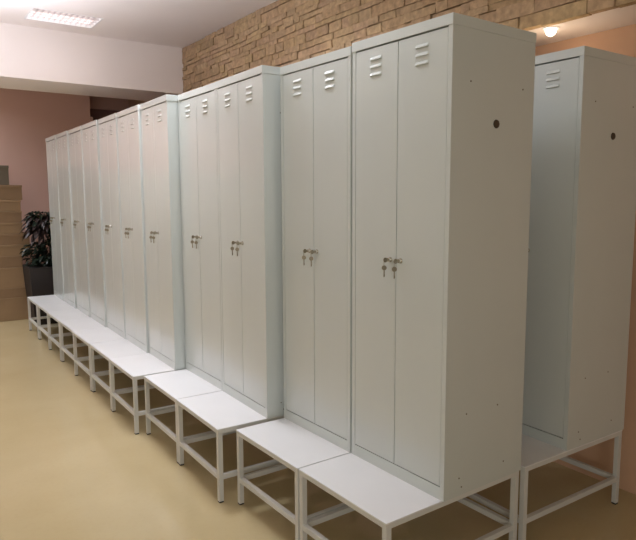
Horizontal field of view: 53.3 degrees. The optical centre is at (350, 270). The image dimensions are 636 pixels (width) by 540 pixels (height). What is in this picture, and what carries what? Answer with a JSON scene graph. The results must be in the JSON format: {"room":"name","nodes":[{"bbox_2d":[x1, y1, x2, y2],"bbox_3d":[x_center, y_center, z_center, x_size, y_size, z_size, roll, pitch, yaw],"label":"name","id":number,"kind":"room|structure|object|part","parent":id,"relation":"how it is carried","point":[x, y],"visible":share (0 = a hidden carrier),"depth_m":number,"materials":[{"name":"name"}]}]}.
{"room":"changing room","nodes":[
{"label":"changing room","id":0,"kind":"room"},
{"bbox_2d":[0,88,90,263],"bbox_3d":[-6.151,-0.930,7.572,5.840,3.260,0.150,-5,8,-36],"label":"wall","id":1,"kind":"structure","parent":0,"point":[27,118],"depth_m":8.70,"materials":[{"name":"pink paint"}]},
{"bbox_2d":[90,109,119,120],"bbox_3d":[-3.900,-1.222,10.075,0.760,3.260,0.100,-5,8,-36],"label":"wall","id":2,"kind":"structure","parent":0,"point":[97,114],"depth_m":9.86,"materials":[{"name":"red paint"}]},
{"bbox_2d":[89,96,128,110],"bbox_3d":[-3.841,-2.671,9.851,0.730,0.330,0.050,-5,8,-36],"label":"trim","id":3,"kind":"structure","parent":2,"relation":"attached to","point":[102,103],"depth_m":9.87,"materials":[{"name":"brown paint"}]},
{"bbox_2d":[0,0,277,47],"bbox_3d":[-2.575,-2.087,3.108,6.800,0.100,14.200,-5,8,-36],"label":"ceiling","id":4,"kind":"structure","parent":0,"point":[173,23],"depth_m":5.89,"materials":[{"name":"paint"}]},
{"bbox_2d":[24,7,103,28],"bbox_3d":[-2.704,-2.418,5.957,0.610,0.093,0.440,-5,8,-36],"label":"ceiling light","id":5,"kind":"object","parent":4,"relation":"attached to","point":[38,14],"visible":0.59,"depth_m":5.99,"materials":[{"name":"white plastic"}]},
{"bbox_2d":[182,0,635,92],"bbox_3d":[0.993,-1.652,3.243,0.056,0.784,9.858,-5,8,-36],"label":"brick wall","id":6,"kind":"structure","parent":4,"relation":"attached to","point":[280,33],"depth_m":4.85,"materials":[{"name":"stone"}]},
{"bbox_2d":[0,319,635,539],"bbox_3d":[-2.582,1.250,3.503,6.800,0.100,14.200,-5,8,-36],"label":"floor","id":7,"kind":"structure","parent":0,"point":[72,467],"depth_m":3.50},
{"bbox_2d":[0,297,28,321],"bbox_3d":[-4.547,0.495,8.170,0.653,0.294,0.372,-5,8,-36],"label":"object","id":8,"kind":"structure","parent":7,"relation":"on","point":[11,309],"depth_m":8.11,"materials":[{"name":"brown wood"}]},
{"bbox_2d":[0,287,26,298],"bbox_3d":[-4.538,0.285,8.151,0.673,0.124,0.372,-5,8,-36],"label":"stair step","id":9,"kind":"structure","parent":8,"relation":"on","point":[9,292],"depth_m":8.09,"materials":[{"name":"brown wood"}]},
{"bbox_2d":[0,267,24,288],"bbox_3d":[-4.558,0.093,8.114,0.623,0.264,0.372,-5,8,-36],"label":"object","id":10,"kind":"structure","parent":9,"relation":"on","point":[13,277],"depth_m":8.06,"materials":[{"name":"brown wood"}]},
{"bbox_2d":[0,256,22,267],"bbox_3d":[-4.554,-0.111,8.093,0.593,0.144,0.372,-5,8,-36],"label":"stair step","id":11,"kind":"structure","parent":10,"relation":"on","point":[6,261],"depth_m":8.04,"materials":[{"name":"brown wood"}]},
{"bbox_3d":[-4.553,-0.167,8.086,0.593,0.030,0.372,-5,8,-36],"label":"lid","id":12,"kind":"part","parent":11,"relation":"part of","materials":[{"name":"wood"}]},
{"bbox_2d":[0,244,29,256],"bbox_3d":[-4.515,-0.258,8.103,0.688,0.144,0.372,-5,8,-36],"label":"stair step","id":13,"kind":"structure","parent":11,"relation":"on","point":[5,250],"depth_m":8.03,"materials":[{"name":"brown wood"}]},
{"bbox_3d":[-4.515,-0.314,8.097,0.688,0.030,0.372,-5,8,-36],"label":"lid","id":14,"kind":"part","parent":13,"relation":"part of","materials":[{"name":"wood"}]},
{"bbox_2d":[0,232,29,244],"bbox_3d":[-4.511,-0.400,8.089,0.678,0.138,0.372,-5,8,-36],"label":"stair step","id":15,"kind":"structure","parent":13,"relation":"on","point":[5,239],"depth_m":8.03,"materials":[{"name":"brown wood"}]},
{"bbox_2d":[0,222,22,233],"bbox_3d":[-4.553,-0.535,8.043,0.633,0.138,0.372,-5,8,-36],"label":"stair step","id":16,"kind":"structure","parent":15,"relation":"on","point":[5,228],"depth_m":8.00,"materials":[{"name":"brown wood"}]},
{"bbox_2d":[0,211,21,222],"bbox_3d":[-4.553,-0.677,8.026,0.633,0.144,0.372,-5,8,-36],"label":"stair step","id":17,"kind":"structure","parent":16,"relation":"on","point":[5,216],"depth_m":7.99,"materials":[{"name":"brown wood"}]},
{"bbox_3d":[-4.552,-0.733,8.019,0.633,0.030,0.372,-5,8,-36],"label":"lid","id":18,"kind":"part","parent":17,"relation":"part of","materials":[{"name":"wood"}]},
{"bbox_3d":[-4.550,-0.818,8.010,0.618,0.138,0.372,-5,8,-36],"label":"cardboard box","id":19,"kind":"object","parent":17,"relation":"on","visible":0},
{"bbox_2d":[0,185,21,199],"bbox_3d":[-4.540,-0.983,7.998,0.643,0.188,0.372,-5,8,-36],"label":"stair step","id":20,"kind":"structure","parent":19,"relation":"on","point":[7,192],"depth_m":7.96,"materials":[{"name":"brown wood"}]},
{"bbox_2d":[0,165,8,184],"bbox_3d":[-4.513,-1.196,7.967,0.338,0.240,0.288,-5,8,-36],"label":"box","id":21,"kind":"object","parent":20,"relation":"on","point":[4,173],"visible":0.96,"depth_m":7.92,"materials":[{"name":"brown cardboard"}]},
{"bbox_3d":[-4.540,-1.062,7.989,0.643,0.030,0.372,-5,8,-36],"label":"lid","id":22,"kind":"part","parent":20,"relation":"part of","materials":[{"name":"wood"}]},
{"bbox_3d":[-4.553,-0.589,8.036,0.633,0.030,0.372,-5,8,-36],"label":"lid","id":23,"kind":"part","parent":16,"relation":"part of","materials":[{"name":"wood"}]},
{"bbox_3d":[-4.510,-0.454,8.083,0.678,0.030,0.372,-5,8,-36],"label":"lid","id":24,"kind":"part","parent":15,"relation":"part of","materials":[{"name":"wood"}]},
{"bbox_3d":[-4.558,-0.023,8.100,0.623,0.030,0.372,-5,8,-36],"label":"lid","id":25,"kind":"part","parent":10,"relation":"part of","materials":[{"name":"wood"}]},
{"bbox_3d":[-4.538,0.239,8.146,0.673,0.030,0.372,-5,8,-36],"label":"lid","id":26,"kind":"part","parent":9,"relation":"part of","materials":[{"name":"wood"}]},
{"bbox_3d":[-4.546,0.363,8.155,0.653,0.030,0.372,-5,8,-36],"label":"lid","id":27,"kind":"part","parent":8,"relation":"part of","materials":[{"name":"wood"}]},
{"bbox_2d":[19,211,57,324],"bbox_3d":[-3.831,-0.050,8.047,0.662,1.408,0.695,-5,8,-36],"label":"potted plant","id":28,"kind":"object","parent":7,"relation":"on","point":[38,276],"visible":0.57,"depth_m":7.83,"materials":[{"name":"green plant"}]},
{"bbox_3d":[-3.849,0.293,8.082,0.509,0.720,0.509,-5,8,-36],"label":"planter","id":29,"kind":"part","parent":28,"relation":"part of","materials":[{"name":"black plastic"}]},
{"bbox_3d":[-3.846,-0.359,8.019,0.161,0.651,0.204,-5,8,-36],"label":"stem","id":30,"kind":"part","parent":28,"relation":"part of","materials":[{"name":"plant"}]},
{"bbox_2d":[27,295,62,338],"bbox_3d":[-3.354,0.520,7.519,0.778,0.403,0.578,-5,8,-36],"label":"stand","id":31,"kind":"object","parent":7,"relation":"on","point":[35,300],"visible":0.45,"depth_m":7.39,"materials":[{"name":"white metal"}]},
{"bbox_3d":[-3.819,0.527,7.524,0.025,0.369,0.024,-5,8,-36],"label":"leg","id":32,"kind":"part","parent":31,"relation":"part of","materials":[{"name":"white metal"}]},
{"bbox_3d":[-3.354,0.322,7.496,0.778,0.006,0.578,-5,8,-36],"label":"seat","id":33,"kind":"part","parent":31,"relation":"part of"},
{"bbox_2d":[45,135,63,300],"bbox_3d":[-3.250,-0.612,7.449,0.532,1.861,0.582,-5,8,-35],"label":"locker","id":34,"kind":"object","parent":31,"relation":"on","point":[51,151],"visible":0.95,"depth_m":7.29,"materials":[{"name":"silver metal"}]},
{"bbox_3d":[-3.499,-0.616,7.438,0.018,1.760,0.263,-5,8,-35],"label":"door","id":35,"kind":"part","parent":34,"relation":"part of","materials":[{"name":"white metal"}]},
{"bbox_3d":[-3.346,-0.590,7.220,0.018,1.760,0.263,-5,8,-35],"label":"door","id":36,"kind":"part","parent":34,"relation":"part of","materials":[{"name":"white metal"}]},
{"bbox_2d":[37,301,74,345],"bbox_3d":[-3.010,0.576,7.051,0.778,0.403,0.578,-5,8,-36],"label":"stand","id":37,"kind":"object","parent":7,"relation":"on","point":[52,306],"visible":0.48,"depth_m":6.92,"materials":[{"name":"white metal"}]},
{"bbox_3d":[-3.475,0.583,7.056,0.025,0.369,0.024,-5,8,-36],"label":"leg","id":38,"kind":"part","parent":37,"relation":"part of","materials":[{"name":"white metal"}]},
{"bbox_3d":[-3.009,0.378,7.028,0.778,0.006,0.578,-5,8,-36],"label":"seat","id":39,"kind":"part","parent":37,"relation":"part of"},
{"bbox_2d":[56,131,76,308],"bbox_3d":[-2.910,-0.555,6.977,0.532,1.861,0.582,-5,8,-35],"label":"locker","id":40,"kind":"object","parent":37,"relation":"on","point":[62,142],"visible":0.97,"depth_m":6.81,"materials":[{"name":"silver metal"}]},
{"bbox_3d":[-3.160,-0.560,6.966,0.018,1.760,0.263,-5,8,-35],"label":"door","id":41,"kind":"part","parent":40,"relation":"part of","materials":[{"name":"white metal"}]},
{"bbox_3d":[-3.007,-0.534,6.748,0.018,1.760,0.263,-5,8,-35],"label":"door","id":42,"kind":"part","parent":40,"relation":"part of","materials":[{"name":"white metal"}]},
{"bbox_2d":[47,309,88,360],"bbox_3d":[-2.671,0.632,6.579,0.778,0.403,0.578,-5,8,-36],"label":"stand","id":43,"kind":"object","parent":7,"relation":"on","point":[68,314],"visible":0.42,"depth_m":6.46,"materials":[{"name":"white metal"}]},
{"bbox_3d":[-3.136,0.640,6.584,0.025,0.369,0.024,-5,8,-36],"label":"leg","id":44,"kind":"part","parent":43,"relation":"part of","materials":[{"name":"white metal"}]},
{"bbox_3d":[-2.813,0.693,6.140,0.025,0.369,0.024,-5,8,-36],"label":"leg","id":45,"kind":"part","parent":43,"relation":"part of","materials":[{"name":"white metal"}]},
{"bbox_3d":[-2.671,0.435,6.555,0.778,0.006,0.578,-5,8,-36],"label":"seat","id":46,"kind":"part","parent":43,"relation":"part of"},
{"bbox_2d":[68,126,89,316],"bbox_3d":[-2.566,-0.499,6.509,0.532,1.861,0.582,-5,8,-35],"label":"locker","id":47,"kind":"object","parent":43,"relation":"on","point":[75,134],"visible":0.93,"depth_m":6.35,"materials":[{"name":"silver metal"}]},
{"bbox_3d":[-2.815,-0.504,6.498,0.018,1.760,0.263,-5,8,-35],"label":"door","id":48,"kind":"part","parent":47,"relation":"part of","materials":[{"name":"white metal"}]},
{"bbox_3d":[-2.663,-0.478,6.280,0.018,1.760,0.263,-5,8,-35],"label":"door","id":49,"kind":"part","parent":47,"relation":"part of","materials":[{"name":"white metal"}]},
{"bbox_2d":[59,317,103,371],"bbox_3d":[-2.327,0.688,6.110,0.778,0.403,0.578,-5,8,-36],"label":"stand","id":50,"kind":"object","parent":7,"relation":"on","point":[71,325],"visible":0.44,"depth_m":6.00,"materials":[{"name":"white metal"}]},
{"bbox_3d":[-2.792,0.696,6.115,0.025,0.369,0.024,-5,8,-36],"label":"leg","id":51,"kind":"part","parent":50,"relation":"part of","materials":[{"name":"white metal"}]},
{"bbox_3d":[-2.326,0.491,6.087,0.778,0.006,0.578,-5,8,-36],"label":"seat","id":52,"kind":"part","parent":50,"relation":"part of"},
{"bbox_2d":[81,120,106,326],"bbox_3d":[-2.227,-0.443,6.037,0.532,1.861,0.582,-5,8,-35],"label":"locker","id":53,"kind":"object","parent":50,"relation":"on","point":[90,135],"visible":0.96,"depth_m":5.87,"materials":[{"name":"silver metal"}]},
{"bbox_3d":[-2.476,-0.447,6.026,0.018,1.760,0.263,-5,8,-35],"label":"door","id":54,"kind":"part","parent":53,"relation":"part of","materials":[{"name":"white metal"}]},
{"bbox_3d":[-2.323,-0.421,5.808,0.018,1.760,0.263,-5,8,-35],"label":"door","id":55,"kind":"part","parent":53,"relation":"part of","materials":[{"name":"white metal"}]},
{"bbox_2d":[72,327,123,390],"bbox_3d":[-1.990,0.745,5.637,0.778,0.403,0.578,-5,8,-36],"label":"stand","id":56,"kind":"object","parent":7,"relation":"on","point":[88,336],"visible":0.43,"depth_m":5.49,"materials":[{"name":"white metal"}]},
{"bbox_3d":[-2.455,0.752,5.642,0.025,0.369,0.024,-5,8,-36],"label":"leg","id":57,"kind":"part","parent":56,"relation":"part of","materials":[{"name":"white metal"}]},
{"bbox_3d":[-1.989,0.560,5.615,0.774,0.020,0.576,-5,8,-36],"label":"seat frame","id":58,"kind":"part","parent":56,"relation":"part of","materials":[{"name":"white metal"}]},
{"bbox_3d":[-2.132,0.806,5.198,0.025,0.369,0.024,-5,8,-36],"label":"leg","id":59,"kind":"part","parent":56,"relation":"part of","materials":[{"name":"white metal"}]},
{"bbox_3d":[-1.989,0.548,5.613,0.778,0.006,0.578,-5,8,-36],"label":"seat","id":60,"kind":"part","parent":56,"relation":"part of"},
{"bbox_2d":[98,113,125,338],"bbox_3d":[-1.882,-0.387,5.569,0.532,1.861,0.582,-5,8,-35],"label":"locker","id":61,"kind":"object","parent":56,"relation":"on","point":[107,126],"visible":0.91,"depth_m":5.41,"materials":[{"name":"silver metal"}]},
{"bbox_3d":[-2.131,-0.391,5.558,0.018,1.760,0.263,-5,8,-35],"label":"door","id":62,"kind":"part","parent":61,"relation":"part of","materials":[{"name":"white metal"}]},
{"bbox_3d":[-1.979,-0.365,5.340,0.018,1.760,0.263,-5,8,-35],"label":"door","id":63,"kind":"part","parent":61,"relation":"part of","materials":[{"name":"white metal"}]},
{"bbox_2d":[90,339,150,410],"bbox_3d":[-1.644,0.801,5.169,0.778,0.403,0.578,-5,8,-36],"label":"stand","id":64,"kind":"object","parent":7,"relation":"on","point":[116,348],"visible":0.38,"depth_m":5.02,"materials":[{"name":"white metal"}]},
{"bbox_3d":[-2.110,0.808,5.174,0.025,0.369,0.024,-5,8,-36],"label":"leg","id":65,"kind":"part","parent":64,"relation":"part of","materials":[{"name":"white metal"}]},
{"bbox_3d":[-1.644,0.617,5.147,0.774,0.020,0.576,-5,8,-36],"label":"seat frame","id":66,"kind":"part","parent":64,"relation":"part of","materials":[{"name":"white metal"}]},
{"bbox_3d":[-1.787,0.862,4.730,0.025,0.369,0.024,-5,8,-36],"label":"leg","id":67,"kind":"part","parent":64,"relation":"part of","materials":[{"name":"white metal"}]},
{"bbox_3d":[-1.644,0.604,5.146,0.778,0.006,0.578,-5,8,-36],"label":"seat","id":68,"kind":"part","parent":64,"relation":"part of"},
{"bbox_2d":[116,105,148,352],"bbox_3d":[-1.543,-0.330,5.097,0.532,1.861,0.582,-5,8,-35],"label":"locker","id":69,"kind":"object","parent":64,"relation":"on","point":[128,120],"visible":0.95,"depth_m":4.93,"materials":[{"name":"silver metal"}]},
{"bbox_3d":[-1.792,-0.335,5.086,0.018,1.760,0.263,-5,8,-35],"label":"door","id":70,"kind":"part","parent":69,"relation":"part of","materials":[{"name":"white metal"}]},
{"bbox_3d":[-1.639,-0.309,4.868,0.018,1.760,0.263,-5,8,-35],"label":"door","id":71,"kind":"part","parent":69,"relation":"part of","materials":[{"name":"white metal"}]},
{"bbox_2d":[109,353,182,434],"bbox_3d":[-1.305,0.857,4.699,0.778,0.403,0.579,-5,8,-36],"label":"stand","id":72,"kind":"object","parent":7,"relation":"on","point":[135,367],"visible":0.47,"depth_m":4.47,"materials":[{"name":"white metal"}]},
{"bbox_3d":[-1.770,0.865,4.704,0.025,0.369,0.024,-5,8,-36],"label":"leg","id":73,"kind":"part","parent":72,"relation":"part of","materials":[{"name":"white metal"}]},
{"bbox_3d":[-1.447,0.918,4.259,0.025,0.369,0.024,-5,8,-36],"label":"leg","id":74,"kind":"part","parent":72,"relation":"part of","materials":[{"name":"white metal"}]},
{"bbox_3d":[-1.304,0.660,4.675,0.778,0.006,0.579,-5,8,-36],"label":"seat","id":75,"kind":"part","parent":72,"relation":"part of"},
{"bbox_3d":[-1.304,0.673,4.677,0.774,0.020,0.577,-5,8,-36],"label":"seat frame","id":76,"kind":"part","parent":72,"relation":"part of","materials":[{"name":"white metal"}]},
{"bbox_2d":[140,94,185,369],"bbox_3d":[-1.195,-0.274,4.624,0.532,1.861,0.585,-5,8,-35],"label":"locker","id":77,"kind":"object","parent":72,"relation":"on","point":[160,115],"visible":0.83,"depth_m":4.39,"materials":[{"name":"silver metal"}]},
{"bbox_3d":[-1.445,-0.278,4.614,0.018,1.760,0.263,-5,8,-35],"label":"door","id":78,"kind":"part","parent":77,"relation":"part of","materials":[{"name":"white metal"}]},
{"bbox_3d":[-1.292,-0.252,4.396,0.018,1.760,0.263,-5,8,-35],"label":"door","id":79,"kind":"part","parent":77,"relation":"part of","materials":[{"name":"white metal"}]},
{"bbox_2d":[144,369,221,463],"bbox_3d":[-0.896,0.912,4.245,0.778,0.403,0.596,-5,8,-36],"label":"stand","id":80,"kind":"object","parent":7,"relation":"on","point":[179,384],"visible":0.36,"depth_m":4.07,"materials":[{"name":"white metal"}]},
{"bbox_3d":[-1.366,0.918,4.257,0.025,0.369,0.025,-5,8,-36],"label":"leg","id":81,"kind":"part","parent":80,"relation":"part of","materials":[{"name":"white metal"}]},
{"bbox_3d":[-0.896,0.727,4.223,0.774,0.020,0.594,-5,8,-36],"label":"seat frame","id":82,"kind":"part","parent":80,"relation":"part of","materials":[{"name":"white metal"}]},
{"bbox_3d":[-1.033,0.973,3.799,0.025,0.369,0.025,-5,8,-36],"label":"leg","id":83,"kind":"part","parent":80,"relation":"part of","materials":[{"name":"white metal"}]},
{"bbox_3d":[-0.895,0.714,4.222,0.778,0.006,0.596,-5,8,-36],"label":"seat","id":84,"kind":"part","parent":80,"relation":"part of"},
{"bbox_2d":[177,82,222,390],"bbox_3d":[-0.790,-0.221,4.180,0.532,1.861,0.603,-5,8,-36],"label":"locker","id":85,"kind":"object","parent":80,"relation":"on","point":[196,107],"visible":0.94,"depth_m":4.03,"materials":[{"name":"silver metal"}]},
{"bbox_3d":[-1.042,-0.225,4.168,0.018,1.760,0.273,-5,8,-36],"label":"door","id":86,"kind":"part","parent":85,"relation":"part of","materials":[{"name":"white metal"}]},
{"bbox_3d":[-0.879,-0.198,3.945,0.018,1.760,0.273,-5,8,-36],"label":"door","id":87,"kind":"part","parent":85,"relation":"part of","materials":[{"name":"white metal"}]},
{"bbox_2d":[176,391,283,502],"bbox_3d":[-0.544,0.970,3.757,0.778,0.403,0.596,-5,8,-35],"label":"stand","id":88,"kind":"object","parent":7,"relation":"on","point":[222,413],"visible":0.52,"depth_m":3.51,"materials":[{"name":"white metal"}]},
{"bbox_3d":[-1.014,0.977,3.771,0.025,0.369,0.025,-5,8,-35],"label":"leg","id":89,"kind":"part","parent":88,"relation":"part of","materials":[{"name":"white metal"}]},
{"bbox_3d":[-0.683,1.032,3.312,0.025,0.369,0.025,-5,8,-35],"label":"leg","id":90,"kind":"part","parent":88,"relation":"part of","materials":[{"name":"white metal"}]},
{"bbox_3d":[-0.543,0.773,3.733,0.778,0.006,0.596,-5,8,-35],"label":"seat","id":91,"kind":"part","parent":88,"relation":"part of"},
{"bbox_3d":[-0.543,0.786,3.735,0.774,0.020,0.594,-5,8,-35],"label":"seat frame","id":92,"kind":"part","parent":88,"relation":"part of","materials":[{"name":"white metal"}]},
{"bbox_2d":[215,65,283,418],"bbox_3d":[-0.438,-0.161,3.684,0.532,1.861,0.602,-5,8,-35],"label":"locker","id":93,"kind":"object","parent":88,"relation":"on","point":[248,103],"visible":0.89,"depth_m":3.45,"materials":[{"name":"silver metal"}]},
{"bbox_3d":[-0.690,-0.166,3.677,0.018,1.760,0.271,-5,8,-35],"label":"door","id":94,"kind":"part","parent":93,"relation":"part of","materials":[{"name":"white metal"}]},
{"bbox_3d":[-0.533,-0.139,3.453,0.018,1.760,0.271,-5,8,-35],"label":"door","id":95,"kind":"part","parent":93,"relation":"part of","materials":[{"name":"white metal"}]},
{"bbox_2d":[236,418,351,539],"bbox_3d":[-0.106,1.026,3.295,0.778,0.403,0.586,-5,8,-37],"label":"bench","id":96,"kind":"object","parent":7,"relation":"on","point":[295,447],"visible":0.45,"depth_m":3.10,"materials":[{"name":"white metal"}]},
{"bbox_3d":[-0.573,1.034,3.291,0.025,0.369,0.025,-5,8,-37],"label":"leg","id":97,"kind":"part","parent":96,"relation":"part of","materials":[{"name":"white metal"}]},
{"bbox_3d":[-0.105,0.841,3.273,0.774,0.020,0.584,-5,8,-37],"label":"seat frame","id":98,"kind":"part","parent":96,"relation":"part of","materials":[{"name":"white metal"}]},
{"bbox_3d":[-0.105,0.828,3.272,0.778,0.006,0.586,-5,8,-37],"label":"seat","id":99,"kind":"part","parent":96,"relation":"part of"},
{"bbox_3d":[-0.233,1.087,2.850,0.025,0.369,0.025,-5,8,-37],"label":"leg","id":100,"kind":"part","parent":96,"relation":"part of","materials":[{"name":"white metal"}]},
{"bbox_2d":[280,46,352,452],"bbox_3d":[-0.006,-0.102,3.233,0.532,1.851,0.596,-5,8,-37],"label":"locker","id":101,"kind":"object","parent":96,"relation":"on","point":[316,93],"visible":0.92,"depth_m":3.07,"materials":[{"name":"silver metal"}]},
{"bbox_3d":[-0.256,-0.105,3.213,0.018,1.750,0.269,-5,8,-37],"label":"door","id":102,"kind":"part","parent":101,"relation":"part of","materials":[{"name":"white metal"}]},
{"bbox_3d":[-0.089,-0.080,2.997,0.018,1.750,0.269,-5,8,-37],"label":"door","id":103,"kind":"part","parent":101,"relation":"part of","materials":[{"name":"white metal"}]},
{"bbox_2d":[299,453,518,539],"bbox_3d":[0.260,1.082,2.825,0.778,0.403,0.596,-5,8,-37],"label":"bench","id":104,"kind":"object","parent":7,"relation":"on","point":[383,498],"visible":0.7,"depth_m":2.69,"materials":[{"name":"white metal"}]},
{"bbox_3d":[-0.211,1.090,2.824,0.025,0.369,0.025,-5,8,-37],"label":"leg","id":105,"kind":"part","parent":104,"relation":"part of","materials":[{"name":"white metal"}]},
{"bbox_3d":[0.260,0.884,2.802,0.778,0.006,0.596,-5,8,-37],"label":"seat","id":106,"kind":"part","parent":104,"relation":"part of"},
{"bbox_3d":[0.135,1.144,2.376,0.025,0.369,0.025,-5,8,-37],"label":"leg","id":107,"kind":"part","parent":104,"relation":"part of","materials":[{"name":"white metal"}]},
{"bbox_3d":[0.260,0.897,2.804,0.774,0.020,0.594,-5,8,-37],"label":"seat frame","id":108,"kind":"part","parent":104,"relation":"part of","materials":[{"name":"white metal"}]},
{"bbox_2d":[352,12,536,501],"bbox_3d":[0.364,-0.050,2.756,0.532,1.861,0.602,-5,8,-37],"label":"locker","id":109,"kind":"object","parent":104,"relation":"on","point":[442,114],"visible":1,"depth_m":2.55,"materials":[{"name":"silver metal"}]},
{"bbox_3d":[0.112,-0.053,2.737,0.018,1.760,0.271,-5,8,-37],"label":"door","id":110,"kind":"part","parent":109,"relation":"part of","materials":[{"name":"white metal"}]},
{"bbox_3d":[0.280,-0.027,2.520,0.018,1.760,0.271,-5,8,-37],"label":"door","id":111,"kind":"part","parent":109,"relation":"part of","materials":[{"name":"white metal"}]},
{"bbox_3d":[0.730,1.091,2.829,0.025,0.369,0.025,-5,8,-37],"label":"leg","id":112,"kind":"part","parent":104,"relation":"part of","materials":[{"name":"white metal"}]},
{"bbox_2d":[468,430,621,539],"bbox_3d":[0.921,1.025,3.314,0.778,0.403,0.596,-5,8,-36],"label":"stand","id":113,"kind":"object","parent":7,"relation":"on","point":[535,453],"visible":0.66,"depth_m":3.03,"materials":[{"name":"white metal"}]},
{"bbox_3d":[0.784,1.087,2.869,0.025,0.369,0.025,-5,8,-36],"label":"leg","id":114,"kind":"part","parent":113,"relation":"part of","materials":[{"name":"white metal"}]},
{"bbox_3d":[0.921,0.828,3.291,0.778,0.006,0.596,-5,8,-36],"label":"seat","id":115,"kind":"part","parent":113,"relation":"part of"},
{"bbox_3d":[0.921,0.841,3.292,0.774,0.020,0.594,-5,8,-36],"label":"seat frame","id":116,"kind":"part","parent":113,"relation":"part of","materials":[{"name":"white metal"}]},
{"bbox_2d":[522,46,635,450],"bbox_3d":[1.035,-0.108,3.260,0.532,1.861,0.602,-5,8,-36],"label":"locker","id":117,"kind":"object","parent":113,"relation":"on","point":[583,190],"visible":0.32,"depth_m":3.01,"materials":[{"name":"silver metal"}]},
{"bbox_3d":[0.944,-0.086,3.027,0.018,1.760,0.271,-5,8,-36],"label":"door","id":118,"kind":"part","parent":117,"relation":"part of","materials":[{"name":"white metal"}]},
{"bbox_3d":[1.391,1.036,3.304,0.025,0.369,0.025,-5,8,-36],"label":"leg","id":119,"kind":"part","parent":113,"relation":"part of","materials":[{"name":"white metal"}]},
{"bbox_2d":[128,24,635,494],"bbox_3d":[0.137,-0.644,5.254,0.100,3.260,14.000,-5,8,-36],"label":"wall","id":120,"kind":"structure","parent":0,"point":[622,40],"depth_m":3.43,"materials":[{"name":"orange paint"}]},
{"bbox_2d":[0,22,183,100],"bbox_3d":[-4.508,-2.103,5.800,6.600,0.508,0.780,-5,8,-36],"label":"ceiling beam","id":121,"kind":"structure","parent":120,"relation":"attached to","point":[31,58],"depth_m":6.64,"materials":[{"name":"paint"}]},
{"bbox_2d":[529,4,635,46],"bbox_3d":[1.163,-1.666,3.337,0.330,0.775,9.910,-5,8,-36],"label":"ceiling","id":122,"kind":"structure","parent":120,"relation":"attached to","point":[624,16],"depth_m":3.28,"materials":[{"name":"paint"}]},
{"bbox_2d":[542,26,559,35],"bbox_3d":[1.057,-1.255,3.334,0.090,0.041,0.090,-5,8,-36],"label":"recessed light","id":123,"kind":"object","parent":122,"relation":"in","point":[551,30],"visible":1,"depth_m":3.31,"materials":[{"name":"white"}]},
{"bbox_3d":[1.057,-1.255,3.334,0.058,0.041,0.058,-5,8,-36],"label":"bulb","id":124,"kind":"part","parent":123,"relation":"part of","materials":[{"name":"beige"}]}
]}

